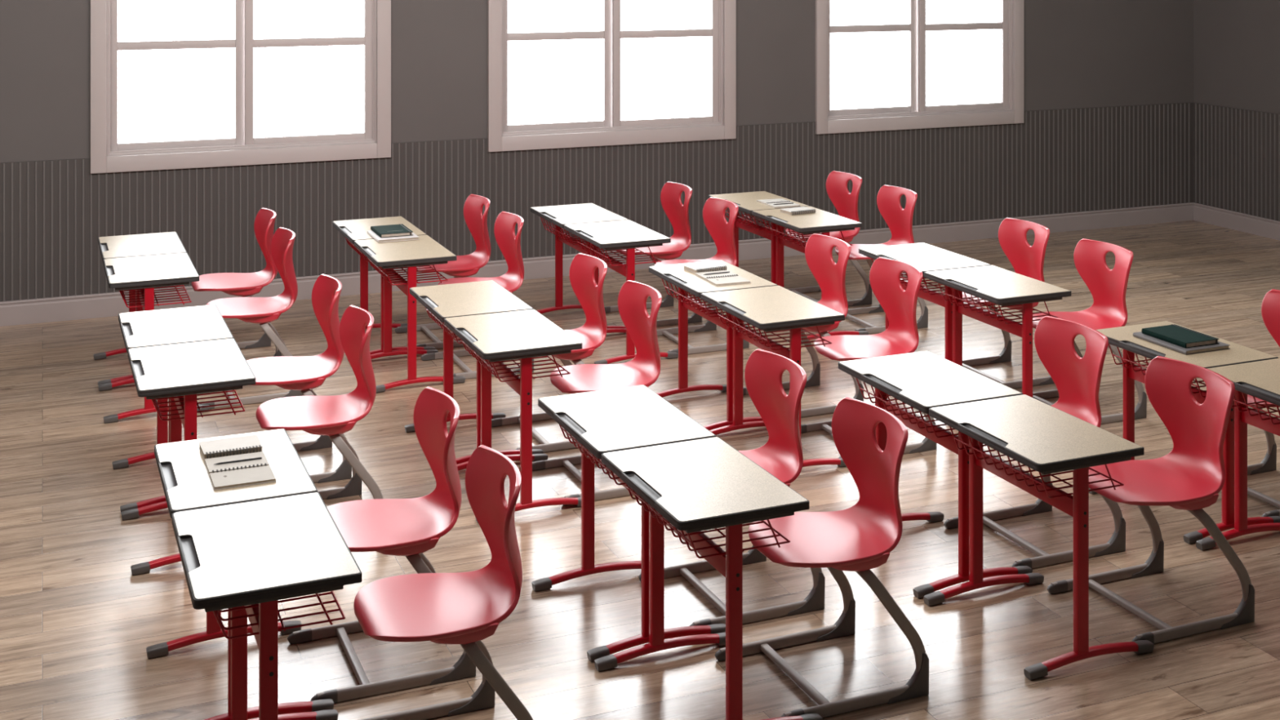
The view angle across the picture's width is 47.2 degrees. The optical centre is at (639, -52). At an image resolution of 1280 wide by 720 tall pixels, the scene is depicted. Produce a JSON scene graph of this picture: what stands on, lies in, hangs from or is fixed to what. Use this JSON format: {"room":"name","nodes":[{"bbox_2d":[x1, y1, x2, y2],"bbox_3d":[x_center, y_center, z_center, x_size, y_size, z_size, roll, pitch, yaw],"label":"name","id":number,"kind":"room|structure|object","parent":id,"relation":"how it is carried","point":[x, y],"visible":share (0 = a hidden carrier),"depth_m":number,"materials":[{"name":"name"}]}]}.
{"room":"classroom","nodes":[
{"label":"classroom","id":0,"kind":"room"},
{"bbox_2d":[0,0,1193,162],"bbox_3d":[-1.047,-0.031,11.467,13.959,5.200,0.220,0,0,-22],"label":"wall","id":1,"kind":"structure","parent":0,"point":[1078,54],"depth_m":11.29,"materials":[{"name":"grey paint"}]},
{"bbox_2d":[90,0,391,173],"bbox_3d":[-2.883,-0.383,10.684,2.110,3.887,0.224,0,0,-22],"label":"window","id":2,"kind":"structure","parent":1,"relation":"in","point":[108,156],"depth_m":10.64,"materials":[{"name":"white paint"}]},
{"bbox_2d":[0,102,1193,302],"bbox_3d":[-1.007,1.938,11.358,13.511,0.962,0.016,0,0,-22],"label":"wainscoting","id":3,"kind":"structure","parent":1,"relation":"attached to","point":[54,214],"depth_m":11.49,"materials":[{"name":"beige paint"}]},
{"bbox_2d":[0,202,1194,326],"bbox_3d":[-1.001,2.486,11.354,13.519,0.165,0.024,0,0,-22],"label":"baseboard","id":4,"kind":"structure","parent":1,"relation":"attached to","point":[22,312],"depth_m":11.48,"materials":[{"name":"wood"}]},
{"bbox_2d":[487,0,736,151],"bbox_3d":[-0.228,-0.383,11.767,2.110,3.887,0.224,0,0,-22],"label":"window","id":5,"kind":"structure","parent":1,"relation":"in","point":[722,123],"depth_m":11.73,"materials":[{"name":"white paint"}]},
{"bbox_2d":[815,0,1023,133],"bbox_3d":[2.426,-0.383,12.849,2.110,3.887,0.224,0,0,-22],"label":"window","id":6,"kind":"structure","parent":1,"relation":"in","point":[1009,109],"depth_m":12.82,"materials":[{"name":"white paint"}]},
{"bbox_2d":[0,220,1279,719],"bbox_3d":[1.543,2.629,5.113,13.959,0.120,13.944,0,0,-22],"label":"floor","id":7,"kind":"structure","parent":0,"point":[77,627],"depth_m":6.14,"materials":[{"name":"brown wood"}]},
{"bbox_2d":[93,231,186,385],"bbox_3d":[-3.042,2.189,8.985,0.555,0.760,0.694,0,0,-23],"label":"school desk","id":8,"kind":"object","parent":7,"relation":"on","point":[168,242],"visible":0.47,"depth_m":8.97,"materials":[{"name":"laminate"}]},
{"bbox_2d":[101,244,108,251],"bbox_3d":[-3.249,1.819,8.897,0.034,0.006,0.282,0,0,-23],"label":"tray","id":9,"kind":"object","parent":8,"relation":"on","point":[104,247],"depth_m":8.92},
{"bbox_2d":[97,252,209,423],"bbox_3d":[-2.772,2.189,8.337,0.555,0.760,0.694,0,0,-23],"label":"school desk","id":10,"kind":"object","parent":7,"relation":"on","point":[143,274],"visible":0.76,"depth_m":8.20,"materials":[{"name":"laminate"}]},
{"bbox_2d":[106,266,114,275],"bbox_3d":[-2.979,1.819,8.250,0.034,0.006,0.282,0,0,-23],"label":"tray","id":11,"kind":"object","parent":10,"relation":"on","point":[110,270],"depth_m":8.27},
{"bbox_2d":[119,284,191,307],"bbox_3d":[-2.779,1.913,8.335,0.386,0.127,0.556,0,0,-23],"label":"wire basket","id":12,"kind":"object","parent":10,"relation":"on","point":[141,291],"depth_m":8.26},
{"bbox_2d":[111,304,233,511],"bbox_3d":[-2.230,2.189,7.061,0.555,0.760,0.694,0,0,-23],"label":"school desk","id":13,"kind":"object","parent":7,"relation":"on","point":[140,329],"visible":0.44,"depth_m":7.06,"materials":[{"name":"laminate"}]},
{"bbox_2d":[122,324,133,337],"bbox_3d":[-2.437,1.819,6.973,0.034,0.006,0.282,0,0,-23],"label":"tray","id":14,"kind":"object","parent":13,"relation":"on","point":[127,329],"depth_m":6.98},
{"bbox_2d":[120,337,255,575],"bbox_3d":[-1.958,2.189,6.415,0.555,0.760,0.694,0,0,-23],"label":"school desk","id":15,"kind":"object","parent":7,"relation":"on","point":[178,373],"visible":0.76,"depth_m":6.30,"materials":[{"name":"grey plastic"}]},
{"bbox_2d":[133,361,144,377],"bbox_3d":[-2.164,1.819,6.326,0.034,0.006,0.282,0,0,-23],"label":"tray","id":16,"kind":"object","parent":15,"relation":"on","point":[138,366],"depth_m":6.33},
{"bbox_2d":[151,389,244,421],"bbox_3d":[-1.964,1.913,6.412,0.386,0.127,0.556,0,0,-23],"label":"wire basket","id":17,"kind":"object","parent":15,"relation":"on","point":[180,398],"depth_m":6.29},
{"bbox_2d":[191,207,281,356],"bbox_3d":[-2.560,2.115,9.161,0.587,0.908,0.512,0,0,-23],"label":"chair","id":18,"kind":"object","parent":7,"relation":"on","point":[238,284],"visible":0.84,"depth_m":9.18,"materials":[{"name":"red plastic"}]},
{"bbox_2d":[146,428,333,719],"bbox_3d":[-1.413,2.189,5.131,0.555,0.760,0.694,0,0,-23],"label":"school desk","id":19,"kind":"object","parent":7,"relation":"on","point":[186,482],"visible":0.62,"depth_m":5.03,"materials":[{"name":"laminate"}]},
{"bbox_2d":[160,463,177,489],"bbox_3d":[-1.620,1.819,5.043,0.034,0.006,0.282,0,0,-23],"label":"tray","id":20,"kind":"object","parent":19,"relation":"on","point":[168,471],"depth_m":5.05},
{"bbox_2d":[199,434,262,459],"bbox_3d":[-1.477,1.796,5.291,0.205,0.025,0.151,0,0,-24],"label":"notebook","id":21,"kind":"object","parent":19,"relation":"on","point":[250,443],"visible":1,"depth_m":5.27,"materials":[{"name":"paper"}]},
{"bbox_2d":[204,451,276,489],"bbox_3d":[-1.386,1.800,5.074,0.206,0.017,0.300,0,0,-23],"label":"open notebook","id":22,"kind":"object","parent":19,"relation":"on","point":[254,472],"visible":1,"depth_m":5.05,"materials":[{"name":"paper"}]},
{"bbox_2d":[213,457,262,464],"bbox_3d":[-1.410,1.796,5.140,0.165,0.006,0.007,0,0,-23],"label":"pen","id":23,"kind":"object","parent":22,"relation":"on","point":[258,458],"visible":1,"depth_m":5.14,"materials":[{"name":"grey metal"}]},
{"bbox_2d":[199,226,302,408],"bbox_3d":[-2.286,2.115,8.503,0.587,0.908,0.512,0,0,-23],"label":"chair","id":24,"kind":"object","parent":7,"relation":"on","point":[263,311],"visible":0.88,"depth_m":8.45,"materials":[{"name":"red plastic"}]},
{"bbox_2d":[171,492,361,719],"bbox_3d":[-1.142,2.189,4.484,0.555,0.760,0.694,0,0,-23],"label":"school desk","id":25,"kind":"object","parent":7,"relation":"on","point":[246,557],"visible":1,"depth_m":4.38,"materials":[{"name":"laminate"}]},
{"bbox_2d":[180,537,199,572],"bbox_3d":[-1.349,1.819,4.396,0.034,0.006,0.282,0,0,-23],"label":"tray","id":26,"kind":"object","parent":25,"relation":"on","point":[189,547],"depth_m":4.40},
{"bbox_2d":[213,591,345,639],"bbox_3d":[-1.149,1.913,4.481,0.386,0.127,0.556,0,0,-23],"label":"wire basket","id":27,"kind":"object","parent":25,"relation":"on","point":[254,608],"depth_m":4.30,"materials":[{"name":"metal"}]},
{"bbox_2d":[246,274,351,483],"bbox_3d":[-1.758,2.115,7.235,0.587,0.908,0.512,0,0,-23],"label":"chair","id":28,"kind":"object","parent":7,"relation":"on","point":[303,374],"visible":0.8,"depth_m":7.24,"materials":[{"name":"red plastic"}]},
{"bbox_2d":[256,305,382,499],"bbox_3d":[-1.481,2.115,6.579,0.587,0.908,0.512,0,0,-23],"label":"chair","id":29,"kind":"object","parent":7,"relation":"on","point":[332,416],"visible":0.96,"depth_m":6.58,"materials":[{"name":"red plastic"}]},
{"bbox_2d":[287,386,475,703],"bbox_3d":[-0.939,2.115,5.303,0.587,0.908,0.512,0,0,-23],"label":"chair","id":30,"kind":"object","parent":7,"relation":"on","point":[411,527],"visible":0.83,"depth_m":5.30,"materials":[{"name":"red plastic"}]},
{"bbox_2d":[332,216,435,360],"bbox_3d":[-1.686,2.189,9.525,0.555,0.760,0.694,0,0,-23],"label":"school desk","id":31,"kind":"object","parent":7,"relation":"on","point":[353,230],"visible":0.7,"depth_m":9.61,"materials":[{"name":"laminate"}]},
{"bbox_2d":[340,227,351,234],"bbox_3d":[-1.893,1.819,9.437,0.034,0.006,0.282,0,0,-23],"label":"tray","id":32,"kind":"object","parent":31,"relation":"on","point":[343,230],"depth_m":9.45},
{"bbox_2d":[344,236,368,262],"bbox_3d":[-1.692,1.913,9.522,0.386,0.127,0.556,0,0,-23],"label":"wire basket","id":33,"kind":"object","parent":31,"relation":"on","point":[348,242],"depth_m":9.43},
{"bbox_2d":[366,230,418,242],"bbox_3d":[-1.556,1.800,9.225,0.258,0.016,0.325,0,0,-23],"label":"book","id":34,"kind":"object","parent":31,"relation":"on","point":[371,233],"visible":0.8,"depth_m":9.10,"materials":[{"name":"paper"}]},
{"bbox_2d":[370,223,413,237],"bbox_3d":[-1.570,1.780,9.266,0.208,0.023,0.287,0,0,-23],"label":"book","id":35,"kind":"object","parent":34,"relation":"on","point":[392,230],"visible":1,"depth_m":9.21,"materials":[{"name":"paper"}]},
{"bbox_2d":[354,235,465,392],"bbox_3d":[-1.416,2.189,8.877,0.555,0.760,0.694,0,0,-23],"label":"school desk","id":36,"kind":"object","parent":7,"relation":"on","point":[385,257],"visible":0.86,"depth_m":8.71,"materials":[{"name":"laminate"}]},
{"bbox_2d":[363,247,375,255],"bbox_3d":[-1.623,1.819,8.790,0.034,0.006,0.282,0,0,-23],"label":"tray","id":37,"kind":"object","parent":36,"relation":"on","point":[366,251],"depth_m":8.80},
{"bbox_2d":[367,257,448,285],"bbox_3d":[-1.423,1.913,8.874,0.386,0.127,0.556,0,0,-23],"label":"wire basket","id":38,"kind":"object","parent":36,"relation":"on","point":[395,275],"depth_m":8.80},
{"bbox_2d":[394,194,490,349],"bbox_3d":[-1.277,2.115,9.688,0.587,0.908,0.512,0,0,-23],"label":"chair","id":39,"kind":"object","parent":7,"relation":"on","point":[468,265],"visible":0.63,"depth_m":9.77,"materials":[{"name":"red plastic"}]},
{"bbox_2d":[353,444,533,719],"bbox_3d":[-0.664,2.115,4.646,0.587,0.908,0.512,0,0,-23],"label":"chair","id":40,"kind":"object","parent":7,"relation":"on","point":[465,609],"visible":1,"depth_m":4.69,"materials":[{"name":"red plastic"}]},
{"bbox_2d":[404,280,543,464],"bbox_3d":[-0.872,2.189,7.610,0.555,0.760,0.694,0,0,-23],"label":"school desk","id":41,"kind":"object","parent":7,"relation":"on","point":[482,297],"visible":0.63,"depth_m":7.60,"materials":[{"name":"laminate"}]},
{"bbox_2d":[422,297,437,307],"bbox_3d":[-1.079,1.819,7.522,0.034,0.006,0.282,0,0,-23],"label":"tray","id":42,"kind":"object","parent":41,"relation":"on","point":[428,302],"depth_m":7.53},
{"bbox_2d":[425,307,462,343],"bbox_3d":[-0.878,1.913,7.607,0.386,0.127,0.556,0,0,-23],"label":"wire basket","id":43,"kind":"object","parent":41,"relation":"on","point":[436,318],"depth_m":7.52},
{"bbox_2d":[420,211,533,382],"bbox_3d":[-1.004,2.115,9.030,0.587,0.908,0.512,0,0,-23],"label":"chair","id":44,"kind":"object","parent":7,"relation":"on","point":[508,243],"visible":0.59,"depth_m":9.17,"materials":[{"name":"red plastic"}]},
{"bbox_2d":[444,309,582,523],"bbox_3d":[-0.601,2.189,6.963,0.555,0.760,0.694,0,0,-23],"label":"school desk","id":45,"kind":"object","parent":7,"relation":"on","point":[496,338],"visible":0.8,"depth_m":6.79,"materials":[{"name":"laminate"}]},
{"bbox_2d":[457,328,477,342],"bbox_3d":[-0.807,1.819,6.875,0.034,0.006,0.282,0,0,-23],"label":"tray","id":46,"kind":"object","parent":45,"relation":"on","point":[468,335],"depth_m":6.89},
{"bbox_2d":[461,339,570,382],"bbox_3d":[-0.607,1.913,6.960,0.386,0.127,0.556,0,0,-23],"label":"wire basket","id":47,"kind":"object","parent":45,"relation":"on","point":[500,365],"depth_m":6.85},
{"bbox_2d":[491,253,607,452],"bbox_3d":[-0.464,2.115,7.754,0.587,0.908,0.512,0,0,-23],"label":"chair","id":48,"kind":"object","parent":7,"relation":"on","point":[593,333],"visible":0.56,"depth_m":7.89,"materials":[{"name":"red plastic"}]},
{"bbox_2d":[529,203,627,328],"bbox_3d":[-0.412,2.189,10.044,0.555,0.760,0.694,0,0,-23],"label":"school desk","id":49,"kind":"object","parent":7,"relation":"on","point":[560,215],"visible":0.62,"depth_m":10.11,"materials":[{"name":"laminate"}]},
{"bbox_2d":[543,213,555,218],"bbox_3d":[-0.619,1.819,9.957,0.034,0.006,0.282,0,0,-23],"label":"tray","id":50,"kind":"object","parent":49,"relation":"on","point":[546,215],"depth_m":9.96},
{"bbox_2d":[540,217,586,244],"bbox_3d":[-0.418,1.913,10.041,0.386,0.127,0.556,0,0,-23],"label":"wire basket","id":51,"kind":"object","parent":49,"relation":"on","point":[558,231],"depth_m":10.00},
{"bbox_2d":[532,280,662,505],"bbox_3d":[-0.189,2.115,7.098,0.587,0.908,0.512,0,0,-23],"label":"chair","id":52,"kind":"object","parent":7,"relation":"on","point":[644,369],"visible":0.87,"depth_m":7.20,"materials":[{"name":"red plastic"}]},
{"bbox_2d":[564,219,678,364],"bbox_3d":[-0.142,2.189,9.397,0.555,0.760,0.694,0,0,-23],"label":"school desk","id":53,"kind":"object","parent":7,"relation":"on","point":[628,235],"visible":0.8,"depth_m":9.23,"materials":[{"name":"laminate"}]},
{"bbox_2d":[578,231,592,238],"bbox_3d":[-0.348,1.819,9.309,0.034,0.006,0.282,0,0,-23],"label":"tray","id":54,"kind":"object","parent":53,"relation":"on","point":[582,234],"depth_m":9.31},
{"bbox_2d":[574,235,661,266],"bbox_3d":[-0.148,1.913,9.394,0.386,0.127,0.556,0,0,-23],"label":"wire basket","id":55,"kind":"object","parent":53,"relation":"on","point":[600,254],"depth_m":9.33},
{"bbox_2d":[531,385,725,662],"bbox_3d":[-0.052,2.189,5.684,0.555,0.760,0.694,0,0,-23],"label":"school desk","id":56,"kind":"object","parent":7,"relation":"on","point":[632,417],"visible":0.84,"depth_m":5.64,"materials":[{"name":"grey plastic"}]},
{"bbox_2d":[558,413,586,435],"bbox_3d":[-0.259,1.819,5.596,0.034,0.006,0.282,0,0,-23],"label":"tray","id":57,"kind":"object","parent":56,"relation":"on","point":[571,423],"depth_m":5.60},
{"bbox_2d":[559,424,625,484],"bbox_3d":[-0.059,1.913,5.681,0.386,0.127,0.556,0,0,-23],"label":"wire basket","id":58,"kind":"object","parent":56,"relation":"on","point":[562,429],"depth_m":5.59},
{"bbox_2d":[604,181,702,326],"bbox_3d":[0.069,2.115,10.222,0.587,0.908,0.512,0,0,-23],"label":"chair","id":59,"kind":"object","parent":7,"relation":"on","point":[677,213],"visible":0.69,"depth_m":10.34,"materials":[{"name":"red plastic"}]},
{"bbox_2d":[654,196,749,354],"bbox_3d":[0.343,2.115,9.564,0.587,0.908,0.512,0,0,-23],"label":"chair","id":60,"kind":"object","parent":7,"relation":"on","point":[722,232],"visible":0.56,"depth_m":9.72,"materials":[{"name":"red plastic"}]},
{"bbox_2d":[594,436,822,719],"bbox_3d":[0.220,2.189,5.037,0.555,0.760,0.694,0,0,-23],"label":"school desk","id":61,"kind":"object","parent":7,"relation":"on","point":[691,487],"visible":1,"depth_m":4.93,"materials":[{"name":"grey plastic"}]},
{"bbox_2d":[626,473,661,500],"bbox_3d":[0.013,1.819,4.949,0.034,0.006,0.282,0,0,-23],"label":"tray","id":62,"kind":"object","parent":61,"relation":"on","point":[640,483],"depth_m":4.95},
{"bbox_2d":[625,483,790,558],"bbox_3d":[0.213,1.913,5.035,0.386,0.127,0.556,0,0,-23],"label":"wire basket","id":63,"kind":"object","parent":61,"relation":"on","point":[715,548],"depth_m":4.89,"materials":[{"name":"metal"}]},
{"bbox_2d":[648,260,777,430],"bbox_3d":[0.406,2.189,8.130,0.555,0.760,0.694,0,0,-23],"label":"school desk","id":64,"kind":"object","parent":7,"relation":"on","point":[686,282],"visible":0.73,"depth_m":8.09,"materials":[{"name":"laminate"}]},
{"bbox_2d":[666,275,686,284],"bbox_3d":[0.200,1.819,8.042,0.034,0.006,0.282,0,0,-23],"label":"tray","id":65,"kind":"object","parent":64,"relation":"on","point":[673,279],"depth_m":8.04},
{"bbox_2d":[661,278,726,317],"bbox_3d":[0.400,1.913,8.127,0.386,0.127,0.556,0,0,-23],"label":"wire basket","id":66,"kind":"object","parent":64,"relation":"on","point":[683,295],"depth_m":8.08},
{"bbox_2d":[683,262,727,273],"bbox_3d":[0.370,1.796,8.267,0.205,0.025,0.151,0,0,-28],"label":"notebook","id":67,"kind":"object","parent":64,"relation":"on","point":[710,266],"visible":1,"depth_m":8.24,"materials":[{"name":"paper"}]},
{"bbox_2d":[694,270,751,285],"bbox_3d":[0.452,1.800,8.040,0.206,0.017,0.300,0,0,-21],"label":"open notebook","id":68,"kind":"object","parent":64,"relation":"on","point":[726,278],"visible":1,"depth_m":8.01,"materials":[{"name":"beige paper"}]},
{"bbox_2d":[702,271,729,275],"bbox_3d":[0.424,1.796,8.117,0.165,0.006,0.006,0,0,-24],"label":"pen","id":69,"kind":"object","parent":68,"relation":"on","point":[722,272],"visible":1,"depth_m":8.11,"materials":[{"name":"grey metal"}]},
{"bbox_2d":[638,348,825,626],"bbox_3d":[0.359,2.115,5.830,0.587,0.908,0.512,0,0,-23],"label":"chair","id":70,"kind":"object","parent":7,"relation":"on","point":[781,456],"visible":0.62,"depth_m":5.95,"materials":[{"name":"red plastic"}]},
{"bbox_2d":[708,191,809,284],"bbox_3d":[0.861,2.189,10.557,0.555,0.760,0.694,0,0,-23],"label":"school desk","id":71,"kind":"object","parent":7,"relation":"on","point":[746,202],"visible":0.41,"depth_m":10.51,"materials":[{"name":"grey plastic"}]},
{"bbox_2d":[724,208,784,230],"bbox_3d":[0.854,1.913,10.554,0.386,0.127,0.556,0,0,-23],"label":"wire basket","id":72,"kind":"object","parent":71,"relation":"on","point":[739,220],"depth_m":10.50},
{"bbox_2d":[755,198,800,208],"bbox_3d":[0.981,1.800,10.401,0.206,0.017,0.300,0,0,-21],"label":"open notebook","id":73,"kind":"object","parent":71,"relation":"on","point":[770,202],"visible":1,"depth_m":10.38,"materials":[{"name":"beige paper"}]},
{"bbox_2d":[701,285,845,466],"bbox_3d":[0.678,2.189,7.483,0.555,0.760,0.694,0,0,-23],"label":"school desk","id":74,"kind":"object","parent":7,"relation":"on","point":[775,308],"visible":0.72,"depth_m":7.43,"materials":[{"name":"laminate"}]},
{"bbox_2d":[721,302,745,314],"bbox_3d":[0.471,1.819,7.395,0.034,0.006,0.282,0,0,-23],"label":"tray","id":75,"kind":"object","parent":74,"relation":"on","point":[731,308],"depth_m":7.40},
{"bbox_2d":[715,306,831,351],"bbox_3d":[0.671,1.913,7.480,0.386,0.127,0.556,0,0,-23],"label":"wire basket","id":76,"kind":"object","parent":74,"relation":"on","point":[739,323],"depth_m":7.40,"materials":[{"name":"metal"}]},
{"bbox_2d":[742,233,863,417],"bbox_3d":[0.888,2.115,8.305,0.587,0.908,0.512,0,0,-23],"label":"chair","id":77,"kind":"object","parent":7,"relation":"on","point":[830,276],"visible":0.54,"depth_m":8.45,"materials":[{"name":"red plastic"}]},
{"bbox_2d":[751,206,868,344],"bbox_3d":[1.132,2.189,9.910,0.555,0.760,0.694,0,0,-23],"label":"school desk","id":78,"kind":"object","parent":7,"relation":"on","point":[824,222],"visible":0.59,"depth_m":9.84,"materials":[{"name":"laminate"}]},
{"bbox_2d":[770,216,786,222],"bbox_3d":[0.925,1.819,9.822,0.034,0.006,0.282,0,0,-23],"label":"tray","id":79,"kind":"object","parent":78,"relation":"on","point":[773,219],"depth_m":9.83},
{"bbox_2d":[779,206,815,215],"bbox_3d":[1.085,1.796,10.066,0.205,0.025,0.151,0,0,-28],"label":"notebook","id":80,"kind":"object","parent":78,"relation":"on","point":[802,210],"visible":1,"depth_m":10.04,"materials":[{"name":"paper"}]},
{"bbox_2d":[762,219,852,247],"bbox_3d":[1.125,1.913,9.907,0.386,0.127,0.556,0,0,-23],"label":"wire basket","id":81,"kind":"object","parent":78,"relation":"on","point":[780,235],"depth_m":9.94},
{"bbox_2d":[714,396,928,718],"bbox_3d":[0.635,2.115,5.174,0.587,0.908,0.512,0,0,-23],"label":"chair","id":82,"kind":"object","parent":7,"relation":"on","point":[860,538],"visible":0.95,"depth_m":5.21,"materials":[{"name":"red plastic"}]},
{"bbox_2d":[786,170,871,306],"bbox_3d":[1.319,2.115,10.729,0.587,0.908,0.512,0,0,-23],"label":"chair","id":83,"kind":"object","parent":7,"relation":"on","point":[846,203],"visible":0.52,"depth_m":10.82,"materials":[{"name":"red plastic"}]},
{"bbox_2d":[800,257,936,457],"bbox_3d":[1.163,2.115,7.649,0.587,0.908,0.512,0,0,-23],"label":"chair","id":84,"kind":"object","parent":7,"relation":"on","point":[901,336],"visible":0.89,"depth_m":7.75,"materials":[{"name":"red plastic"}]},
{"bbox_2d":[835,184,928,333],"bbox_3d":[1.594,2.115,10.072,0.587,0.908,0.512,0,0,-23],"label":"chair","id":85,"kind":"object","parent":7,"relation":"on","point":[899,220],"visible":0.63,"depth_m":10.21,"materials":[{"name":"red plastic"}]},
{"bbox_2d":[858,242,991,361],"bbox_3d":[1.678,2.189,8.637,0.555,0.760,0.694,0,0,-23],"label":"school desk","id":86,"kind":"object","parent":7,"relation":"on","point":[926,257],"visible":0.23,"depth_m":8.54,"materials":[{"name":"laminate"}]},
{"bbox_2d":[871,257,945,294],"bbox_3d":[1.672,1.913,8.634,0.386,0.127,0.556,0,0,-23],"label":"wire basket","id":87,"kind":"object","parent":86,"relation":"on","point":[926,291],"depth_m":8.54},
{"bbox_2d":[838,351,1032,598],"bbox_3d":[1.225,2.189,6.202,0.555,0.760,0.694,0,0,-23],"label":"school desk","id":88,"kind":"object","parent":7,"relation":"on","point":[923,380],"visible":0.74,"depth_m":6.08,"materials":[{"name":"grey plastic"}]},
{"bbox_2d":[866,375,901,393],"bbox_3d":[1.018,1.819,6.114,0.034,0.006,0.282,0,0,-23],"label":"tray","id":89,"kind":"object","parent":88,"relation":"on","point":[881,383],"depth_m":6.12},
{"bbox_2d":[855,377,958,438],"bbox_3d":[1.218,1.913,6.199,0.386,0.127,0.556,0,0,-23],"label":"wire basket","id":90,"kind":"object","parent":88,"relation":"on","point":[882,397],"depth_m":6.15,"materials":[{"name":"metal"}]},
{"bbox_2d":[924,265,1071,397],"bbox_3d":[1.948,2.189,7.990,0.555,0.760,0.694,0,0,-23],"label":"school desk","id":91,"kind":"object","parent":7,"relation":"on","point":[993,284],"visible":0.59,"depth_m":7.88,"materials":[{"name":"laminate"}]},
{"bbox_2d":[949,280,977,290],"bbox_3d":[1.741,1.819,7.902,0.034,0.006,0.282,0,0,-23],"label":"tray","id":92,"kind":"object","parent":91,"relation":"on","point":[957,285],"depth_m":7.91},
{"bbox_2d":[937,282,1057,324],"bbox_3d":[1.942,1.913,7.987,0.386,0.127,0.556,0,0,-23],"label":"wire basket","id":93,"kind":"object","parent":91,"relation":"on","point":[957,295],"depth_m":7.95,"materials":[{"name":"metal"}]},
{"bbox_2d":[962,217,1054,388],"bbox_3d":[2.142,2.115,8.813,0.587,0.908,0.512,0,0,-23],"label":"chair","id":94,"kind":"object","parent":7,"relation":"on","point":[1026,260],"visible":0.56,"depth_m":8.96,"materials":[{"name":"red plastic"}]},
{"bbox_2d":[943,315,1125,568],"bbox_3d":[1.712,2.115,6.379,0.587,0.908,0.512,0,0,-23],"label":"chair","id":95,"kind":"object","parent":7,"relation":"on","point":[1077,380],"visible":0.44,"depth_m":6.49,"materials":[{"name":"red plastic"}]},
{"bbox_2d":[923,394,1154,679],"bbox_3d":[1.496,2.189,5.555,0.555,0.760,0.694,0,0,-23],"label":"school desk","id":96,"kind":"object","parent":7,"relation":"on","point":[1046,439],"visible":1,"depth_m":5.44,"materials":[{"name":"grey plastic"}]},
{"bbox_2d":[964,425,1007,446],"bbox_3d":[1.289,1.819,5.467,0.034,0.006,0.282,0,0,-23],"label":"tray","id":97,"kind":"object","parent":96,"relation":"on","point":[980,433],"depth_m":5.47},
{"bbox_2d":[949,426,1124,497],"bbox_3d":[1.489,1.913,5.552,0.386,0.127,0.556,0,0,-23],"label":"wire basket","id":98,"kind":"object","parent":96,"relation":"on","point":[976,446],"depth_m":5.46,"materials":[{"name":"metal"}]},
{"bbox_2d":[1032,238,1146,424],"bbox_3d":[2.416,2.115,8.156,0.587,0.908,0.512,0,0,-23],"label":"chair","id":99,"kind":"object","parent":7,"relation":"on","point":[1107,286],"visible":0.65,"depth_m":8.27,"materials":[{"name":"red plastic"}]},
{"bbox_2d":[1046,355,1254,644],"bbox_3d":[1.987,2.115,5.722,0.587,0.908,0.512,0,0,-23],"label":"chair","id":100,"kind":"object","parent":7,"relation":"on","point":[1190,477],"visible":0.94,"depth_m":5.76,"materials":[{"name":"red plastic"}]},
{"bbox_2d":[1088,320,1279,544],"bbox_3d":[2.495,2.189,6.732,0.555,0.760,0.694,0,0,-23],"label":"school desk","id":101,"kind":"object","parent":7,"relation":"on","point":[1122,337],"visible":0.53,"depth_m":6.58,"materials":[{"name":"beige wood"}]},
{"bbox_2d":[1125,342,1165,356],"bbox_3d":[2.288,1.819,6.644,0.034,0.006,0.282,0,0,-23],"label":"tray","id":102,"kind":"object","parent":101,"relation":"on","point":[1143,349],"depth_m":6.64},
{"bbox_2d":[1108,343,1206,397],"bbox_3d":[2.488,1.913,6.729,0.386,0.127,0.556,0,0,-23],"label":"wire basket","id":103,"kind":"object","parent":101,"relation":"on","point":[1130,362],"depth_m":6.83,"materials":[{"name":"metal"}]},
{"bbox_2d":[1133,331,1230,355],"bbox_3d":[2.485,1.800,6.734,0.258,0.018,0.340,0,0,-23],"label":"book","id":104,"kind":"object","parent":101,"relation":"on","point":[1220,346],"visible":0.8,"depth_m":6.62,"materials":[{"name":"paper"}]},
{"bbox_2d":[1142,324,1219,348],"bbox_3d":[2.482,1.778,6.736,0.198,0.024,0.282,0,0,-23],"label":"book","id":105,"kind":"object","parent":104,"relation":"on","point":[1179,335],"visible":1,"depth_m":6.70,"materials":[{"name":"paper"}]},
{"bbox_2d":[1195,358,1279,550],"bbox_3d":[2.765,2.189,6.085,0.555,0.760,0.694,0,0,-23],"label":"school desk","id":106,"kind":"object","parent":7,"relation":"on","point":[1260,380],"visible":0.77,"depth_m":6.31,"materials":[{"name":"beige wood"}]},
{"bbox_2d":[1231,390,1279,424],"bbox_3d":[2.759,1.913,6.082,0.386,0.127,0.556,0,0,-23],"label":"wire basket","id":107,"kind":"object","parent":106,"relation":"on","point":[1242,406],"depth_m":6.21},
{"bbox_2d":[1241,383,1279,398],"bbox_3d":[2.559,1.819,5.997,0.034,0.006,0.282,0,0,-23],"label":"tray","id":108,"kind":"object","parent":106,"relation":"on","point":[1255,389],"depth_m":6.02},
{"bbox_2d":[1247,288,1279,516],"bbox_3d":[2.964,2.115,6.901,0.587,0.908,0.512,0,0,-23],"label":"chair","id":109,"kind":"object","parent":7,"relation":"on","point":[1270,307],"visible":0.32,"depth_m":7.15,"materials":[{"name":"red plastic"}]},
{"bbox_2d":[1193,0,1279,114],"bbox_3d":[7.946,-0.031,7.604,0.220,5.200,13.724,0,0,-22],"label":"wall","id":110,"kind":"structure","parent":0,"point":[1237,42],"depth_m":13.40,"materials":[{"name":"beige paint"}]},
{"bbox_2d":[1193,102,1279,221],"bbox_3d":[7.798,1.938,7.659,0.016,0.962,13.496,0,0,-22],"label":"wall paneling","id":111,"kind":"structure","parent":110,"relation":"attached to","point":[1237,151],"depth_m":13.40,"materials":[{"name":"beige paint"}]},
{"bbox_2d":[1193,202,1279,240],"bbox_3d":[7.796,2.486,7.649,0.024,0.165,13.480,0,0,-22],"label":"baseboard","id":112,"kind":"structure","parent":110,"relation":"attached to","point":[1267,228],"depth_m":13.38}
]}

